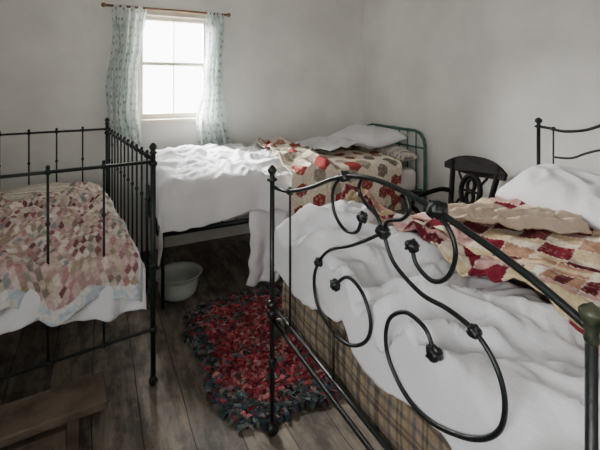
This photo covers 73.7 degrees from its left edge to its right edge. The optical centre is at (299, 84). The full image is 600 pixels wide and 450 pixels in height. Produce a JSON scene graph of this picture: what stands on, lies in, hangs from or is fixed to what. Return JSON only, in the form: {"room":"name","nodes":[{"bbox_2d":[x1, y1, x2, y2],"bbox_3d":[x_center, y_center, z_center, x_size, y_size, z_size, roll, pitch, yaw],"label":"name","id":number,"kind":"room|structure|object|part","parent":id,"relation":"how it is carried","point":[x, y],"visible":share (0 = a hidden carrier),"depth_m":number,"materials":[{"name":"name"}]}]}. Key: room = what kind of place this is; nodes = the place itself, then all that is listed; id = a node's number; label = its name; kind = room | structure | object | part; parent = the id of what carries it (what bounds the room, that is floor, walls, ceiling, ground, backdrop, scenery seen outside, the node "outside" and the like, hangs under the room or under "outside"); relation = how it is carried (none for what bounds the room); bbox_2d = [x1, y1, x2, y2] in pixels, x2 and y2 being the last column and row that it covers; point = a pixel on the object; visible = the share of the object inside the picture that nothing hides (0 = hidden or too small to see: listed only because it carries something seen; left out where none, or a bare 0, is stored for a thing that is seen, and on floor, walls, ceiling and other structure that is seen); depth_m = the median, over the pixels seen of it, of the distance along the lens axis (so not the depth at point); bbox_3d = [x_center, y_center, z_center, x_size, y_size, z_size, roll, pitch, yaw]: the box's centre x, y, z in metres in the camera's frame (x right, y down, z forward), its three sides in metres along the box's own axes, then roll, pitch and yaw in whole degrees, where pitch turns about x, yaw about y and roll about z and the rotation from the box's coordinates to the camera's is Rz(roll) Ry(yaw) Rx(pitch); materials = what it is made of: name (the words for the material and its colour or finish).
{"room":"bedroom","nodes":[
{"label":"bedroom","id":0,"kind":"room"},
{"bbox_2d":[0,0,362,251],"bbox_3d":[-1.079,0.150,3.715,3.950,2.600,0.160,0,0,-27],"label":"wall","id":1,"kind":"structure","parent":0,"point":[293,69],"depth_m":3.58,"materials":[{"name":"paint"}]},
{"bbox_2d":[101,2,230,16],"bbox_3d":[-1.149,-0.655,3.532,1.090,0.040,0.098,0,0,-27],"label":"curtain rod","id":2,"kind":"object","parent":1,"relation":"attached to","point":[103,4],"visible":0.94,"depth_m":3.49,"materials":[{"name":"brown wood"}]},
{"bbox_2d":[105,4,146,146],"bbox_3d":[-1.444,-0.084,3.330,0.320,1.167,0.110,0,0,-27],"label":"curtain","id":3,"kind":"object","parent":2,"relation":"hanging from","point":[121,80],"visible":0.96,"depth_m":3.33,"materials":[{"name":"white fabric"}]},
{"bbox_2d":[196,12,231,145],"bbox_3d":[-0.790,-0.049,3.662,0.325,1.237,0.119,0,0,-27],"label":"curtain","id":4,"kind":"object","parent":2,"relation":"hanging from","point":[211,115],"visible":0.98,"depth_m":3.66,"materials":[{"name":"white fabric"}]},
{"bbox_2d":[140,118,195,123],"bbox_3d":[-1.127,0.318,3.589,0.680,0.034,0.080,0,0,-27],"label":"trim","id":5,"kind":"structure","parent":1,"relation":"attached to","point":[174,120],"depth_m":3.52,"materials":[{"name":"paint"}]},
{"bbox_2d":[138,10,205,102],"bbox_3d":[-1.124,-0.180,3.594,0.690,0.960,0.014,0,0,-27],"label":"trim","id":6,"kind":"structure","parent":1,"relation":"attached to","point":[149,12],"depth_m":3.58,"materials":[{"name":"paint"}]},
{"bbox_2d":[140,16,205,118],"bbox_3d":[-1.155,-0.155,3.654,0.590,0.910,0.060,0,0,-27],"label":"window","id":7,"kind":"structure","parent":1,"relation":"in","point":[148,18],"depth_m":3.62,"materials":[{"name":"paint"}]},
{"bbox_2d":[0,233,383,449],"bbox_3d":[0.133,1.500,1.336,4.190,0.100,5.500,0,0,-27],"label":"floor","id":8,"kind":"structure","parent":0,"point":[175,413],"depth_m":1.96,"materials":[{"name":"brown wood"}]},
{"bbox_2d":[0,372,107,449],"bbox_3d":[-1.053,1.320,1.422,0.655,0.260,0.180,0,0,-31],"label":"wooden bench","id":9,"kind":"object","parent":8,"relation":"on","point":[21,419],"visible":1,"depth_m":1.48,"materials":[{"name":"brown wood"}]},
{"bbox_3d":[-0.871,1.337,1.531,0.040,0.225,0.140,0,0,-31],"label":"leg","id":10,"kind":"part","parent":9,"relation":"part of","materials":[{"name":"brown wood"}]},
{"bbox_2d":[0,117,157,385],"bbox_3d":[-1.482,0.854,2.323,0.902,1.190,1.542,0,0,-33],"label":"frame","id":11,"kind":"object","parent":8,"relation":"on","point":[151,293],"visible":0.76,"depth_m":1.93,"materials":[{"name":"black metal"}]},
{"bbox_3d":[-1.894,0.764,2.950,0.875,0.846,0.018,0,0,-33],"label":"frame","id":12,"kind":"part","parent":11,"relation":"part of","materials":[{"name":"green metal"}]},
{"bbox_3d":[-1.536,0.830,3.186,0.042,1.141,0.042,0,0,-27],"label":"post","id":13,"kind":"part","parent":11,"relation":"part of","materials":[{"name":"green metal"}]},
{"bbox_3d":[-1.121,0.705,2.557,0.018,0.707,1.513,0,0,-33],"label":"frame","id":14,"kind":"part","parent":11,"relation":"part of","materials":[{"name":"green metal"}]},
{"bbox_3d":[-0.710,0.840,1.933,0.042,1.121,0.042,0,0,-27],"label":"post","id":15,"kind":"part","parent":11,"relation":"part of","materials":[{"name":"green metal"}]},
{"bbox_3d":[-1.479,0.955,2.319,0.926,0.130,1.482,0,0,-27],"label":"mattress","id":16,"kind":"object","parent":11,"relation":"on","visible":0},
{"bbox_2d":[0,245,145,334],"bbox_3d":[-1.462,0.938,2.292,0.789,0.309,1.489,0,0,-33],"label":"sheet","id":17,"kind":"object","parent":16,"relation":"on","point":[105,308],"visible":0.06,"depth_m":1.78,"materials":[{"name":"white fabric"}]},
{"bbox_2d":[0,182,88,201],"bbox_3d":[-1.816,0.748,2.797,0.657,0.089,0.292,0,0,-24],"label":"pillow","id":18,"kind":"object","parent":17,"relation":"on","point":[18,193],"visible":0.44,"depth_m":2.75,"materials":[{"name":"fabric"}]},
{"bbox_2d":[0,181,141,326],"bbox_3d":[-1.421,0.866,2.203,0.771,0.359,1.331,0,0,-33],"label":"quilt","id":19,"kind":"object","parent":17,"relation":"on","point":[77,271],"visible":0.94,"depth_m":1.86,"materials":[{"name":"fabric"}]},
{"bbox_2d":[156,262,202,301],"bbox_3d":[-0.841,1.369,2.763,0.328,0.163,0.336,0,0,-27],"label":"pot","id":20,"kind":"object","parent":8,"relation":"on","point":[181,278],"visible":0.93,"depth_m":2.75,"materials":[{"name":"white ceramic"}]},
{"bbox_2d":[181,285,341,432],"bbox_3d":[-0.174,1.428,2.267,0.895,0.034,1.131,0,0,-27],"label":"rag rug","id":21,"kind":"object","parent":8,"relation":"on","point":[231,336],"visible":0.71,"depth_m":2.04,"materials":[{"name":"red fabric"}]},
{"bbox_2d":[148,123,426,308],"bbox_3d":[-0.083,0.918,3.471,2.266,1.024,0.928,0,0,-27],"label":"bed","id":22,"kind":"object","parent":8,"relation":"on","point":[221,224],"visible":0.31,"depth_m":2.83,"materials":[{"name":"metal"}]},
{"bbox_3d":[-1.082,1.095,2.961,0.021,0.671,0.922,0,0,-27],"label":"footboard","id":23,"kind":"part","parent":22,"relation":"part of","materials":[{"name":"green metal"}]},
{"bbox_2d":[143,143,291,266],"bbox_3d":[-0.530,0.807,3.191,1.294,0.647,0.998,0,0,-27],"label":"sheet","id":24,"kind":"object","parent":22,"relation":"on","point":[197,186],"visible":0.72,"depth_m":2.73,"materials":[{"name":"white fabric"}]},
{"bbox_2d":[231,166,415,218],"bbox_3d":[-0.089,0.850,3.468,2.150,0.200,0.840,0,0,-27],"label":"mattress","id":25,"kind":"object","parent":22,"relation":"on","point":[408,177],"visible":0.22,"depth_m":3.54,"materials":[{"name":"beige fabric"}]},
{"bbox_2d":[246,209,288,286],"bbox_3d":[-0.390,1.049,3.200,0.373,0.714,0.904,0,0,-27],"label":"sheet","id":26,"kind":"object","parent":25,"relation":"on","point":[259,220],"visible":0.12,"depth_m":2.80,"materials":[{"name":"white fabric"}]},
{"bbox_2d":[255,136,401,215],"bbox_3d":[0.191,0.762,3.485,1.041,0.563,0.928,0,0,-27],"label":"quilt","id":27,"kind":"object","parent":25,"relation":"on","point":[307,166],"visible":0.68,"depth_m":3.18,"materials":[{"name":"fabric"}]},
{"bbox_2d":[294,137,371,151],"bbox_3d":[0.288,0.542,3.755,0.480,0.102,0.635,0,0,-27],"label":"sheet","id":28,"kind":"object","parent":27,"relation":"on","point":[329,144],"visible":0.96,"depth_m":3.61,"materials":[{"name":"white fabric"}]},
{"bbox_2d":[329,124,406,148],"bbox_3d":[0.641,0.491,3.896,0.443,0.196,0.679,0,0,-33],"label":"pillow","id":29,"kind":"object","parent":27,"relation":"on","point":[373,136],"visible":0.84,"depth_m":3.70,"materials":[{"name":"white fabric"}]},
{"bbox_2d":[373,145,417,160],"bbox_3d":[0.866,0.629,3.719,0.232,0.137,0.427,0,0,-27],"label":"bolster","id":30,"kind":"object","parent":25,"relation":"on","point":[396,152],"visible":0.66,"depth_m":3.57,"materials":[{"name":"beige fabric"}]},
{"bbox_3d":[0.913,0.918,3.978,0.027,1.024,0.928,0,0,-27],"label":"headboard","id":31,"kind":"part","parent":22,"relation":"part of","materials":[{"name":"green metal"}]},
{"bbox_3d":[0.915,0.760,3.976,0.018,0.397,0.912,0,0,-27],"label":"rail","id":32,"kind":"part","parent":22,"relation":"part of","materials":[{"name":"green metal"}]},
{"bbox_2d":[266,117,599,449],"bbox_3d":[0.950,0.795,1.528,1.827,1.307,1.248,0,0,-27],"label":"double bed","id":33,"kind":"object","parent":8,"relation":"on","point":[587,316],"visible":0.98,"depth_m":0.97,"materials":[{"name":"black metal"}]},
{"bbox_3d":[-0.116,0.892,1.658,0.046,0.995,0.046,0,0,-27],"label":"post","id":34,"kind":"part","parent":33,"relation":"part of","materials":[{"name":"black metal"}]},
{"bbox_3d":[-0.038,0.399,1.505,0.036,0.031,0.033,0,0,23],"label":"knob","id":35,"kind":"part","parent":33,"relation":"part of","materials":[{"name":"black metal"}]},
{"bbox_3d":[-0.037,0.655,1.505,0.009,0.510,0.009,0,0,41],"label":"rod","id":36,"kind":"part","parent":33,"relation":"part of","materials":[{"name":"black metal"}]},
{"bbox_3d":[0.062,0.579,1.310,0.035,0.028,0.031,0,0,29],"label":"knob","id":37,"kind":"part","parent":33,"relation":"part of","materials":[{"name":"black metal"}]},
{"bbox_3d":[0.159,0.940,1.120,0.015,0.076,1.208,0,0,-27],"label":"rail","id":38,"kind":"part","parent":33,"relation":"part of","materials":[{"name":"black metal"}]},
{"bbox_3d":[0.102,0.833,1.231,0.009,0.155,0.009,0,0,-5],"label":"rod","id":39,"kind":"part","parent":33,"relation":"part of","materials":[{"name":"black metal"}]},
{"bbox_3d":[0.110,0.609,1.218,0.039,0.034,0.042,0,0,-27],"label":"knob","id":40,"kind":"part","parent":33,"relation":"part of","materials":[{"name":"black metal"}]},
{"bbox_3d":[0.133,0.268,1.174,0.040,0.036,0.043,0,0,-27],"label":"knob","id":41,"kind":"part","parent":33,"relation":"part of","materials":[{"name":"black metal"}]},
{"bbox_3d":[0.171,0.362,1.099,0.034,0.035,0.033,0,0,32],"label":"knob","id":42,"kind":"part","parent":33,"relation":"part of","materials":[{"name":"black metal"}]},
{"bbox_3d":[0.212,0.375,1.018,0.040,0.038,0.039,0,0,26],"label":"knob","id":43,"kind":"part","parent":33,"relation":"part of","materials":[{"name":"black metal"}]},
{"bbox_3d":[0.259,0.373,0.924,0.033,0.033,0.039,0,0,-5],"label":"knob","id":44,"kind":"part","parent":33,"relation":"part of","materials":[{"name":"black metal"}]},
{"bbox_3d":[0.158,0.334,1.123,0.014,0.187,1.203,0,0,-27],"label":"footboard","id":45,"kind":"part","parent":33,"relation":"part of","materials":[{"name":"black metal"}]},
{"bbox_3d":[0.290,0.579,0.863,0.039,0.036,0.037,0,0,25],"label":"knob","id":46,"kind":"part","parent":33,"relation":"part of","materials":[{"name":"black metal"}]},
{"bbox_3d":[0.293,0.269,0.855,0.047,0.043,0.042,0,0,25],"label":"knob","id":47,"kind":"part","parent":33,"relation":"part of","materials":[{"name":"black metal"}]},
{"bbox_3d":[0.336,0.475,0.772,0.028,0.026,0.030,0,0,-27],"label":"knob","id":48,"kind":"part","parent":33,"relation":"part of","materials":[{"name":"black metal"}]},
{"bbox_3d":[1.470,0.845,2.466,0.021,1.170,0.022,0,0,-27],"label":"post","id":49,"kind":"part","parent":33,"relation":"part of","materials":[{"name":"black metal"}]},
{"bbox_2d":[495,164,599,230],"bbox_3d":[1.385,0.536,1.996,0.395,0.220,0.660,0,0,-23],"label":"pillow","id":50,"kind":"object","parent":33,"relation":"on","point":[551,186],"visible":0.86,"depth_m":1.97,"materials":[{"name":"white fabric"}]},
{"bbox_3d":[1.511,0.569,2.386,0.028,0.642,0.028,0,0,-27],"label":"rod","id":51,"kind":"part","parent":33,"relation":"part of","materials":[{"name":"black metal"}]},
{"bbox_3d":[1.743,0.211,1.931,0.016,0.139,1.202,0,0,-27],"label":"headboard","id":52,"kind":"part","parent":33,"relation":"part of","materials":[{"name":"black metal"}]},
{"bbox_3d":[0.429,0.870,0.589,0.037,1.040,0.037,0,0,-27],"label":"post","id":53,"kind":"part","parent":33,"relation":"part of","materials":[{"name":"black metal"}]},
{"bbox_3d":[0.961,0.857,1.533,1.655,0.215,1.080,0,0,-27],"label":"mattress","id":54,"kind":"object","parent":33,"relation":"on","visible":0},
{"bbox_2d":[281,280,450,449],"bbox_3d":[0.544,0.913,1.321,0.832,0.372,1.126,0,0,-27],"label":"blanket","id":55,"kind":"object","parent":54,"relation":"on","point":[397,422],"visible":0.09,"depth_m":1.13,"materials":[{"name":"fabric"}]},
{"bbox_2d":[274,200,599,449],"bbox_3d":[0.811,0.688,1.446,1.446,0.397,1.276,0,0,-27],"label":"duvet","id":56,"kind":"object","parent":54,"relation":"on","point":[539,355],"visible":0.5,"depth_m":0.99,"materials":[{"name":"white fabric"}]},
{"bbox_2d":[340,183,599,355],"bbox_3d":[0.925,0.625,1.481,1.027,0.374,1.322,0,0,-27],"label":"quilt","id":57,"kind":"object","parent":56,"relation":"on","point":[569,265],"visible":0.66,"depth_m":1.50,"materials":[{"name":"fabric"}]},
{"bbox_2d":[448,202,591,234],"bbox_3d":[0.981,0.609,1.863,0.582,0.091,0.242,0,0,14],"label":"folded blanket","id":58,"kind":"object","parent":57,"relation":"on","point":[560,222],"visible":0.96,"depth_m":1.80,"materials":[{"name":"beige fabric"}]},
{"bbox_2d":[410,155,507,213],"bbox_3d":[1.069,0.985,2.767,0.484,0.940,0.519,0,0,-27],"label":"wooden chair","id":59,"kind":"object","parent":8,"relation":"on","point":[474,167],"visible":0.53,"depth_m":2.85,"materials":[{"name":"black wood"}]},
{"bbox_3d":[0.954,0.887,2.919,0.400,0.257,0.058,0,0,-27],"label":"armrest","id":60,"kind":"part","parent":59,"relation":"part of","materials":[{"name":"brown wood"}]},
{"bbox_3d":[1.140,1.005,3.004,0.106,0.900,0.070,0,0,-27],"label":"post","id":61,"kind":"part","parent":59,"relation":"part of","materials":[{"name":"brown wood"}]},
{"bbox_3d":[1.253,0.583,2.861,0.070,0.135,0.519,0,0,-27],"label":"crest rail","id":62,"kind":"part","parent":59,"relation":"part of","materials":[{"name":"brown wood"}]},
{"bbox_3d":[1.303,1.005,2.685,0.106,0.900,0.070,0,0,-27],"label":"post","id":63,"kind":"part","parent":59,"relation":"part of","materials":[{"name":"brown wood"}]},
{"bbox_2d":[363,0,599,214],"bbox_3d":[1.946,0.150,2.260,0.120,2.600,5.500,0,0,-27],"label":"wall","id":64,"kind":"structure","parent":0,"point":[474,77],"depth_m":3.11,"materials":[{"name":"paint"}]}
]}

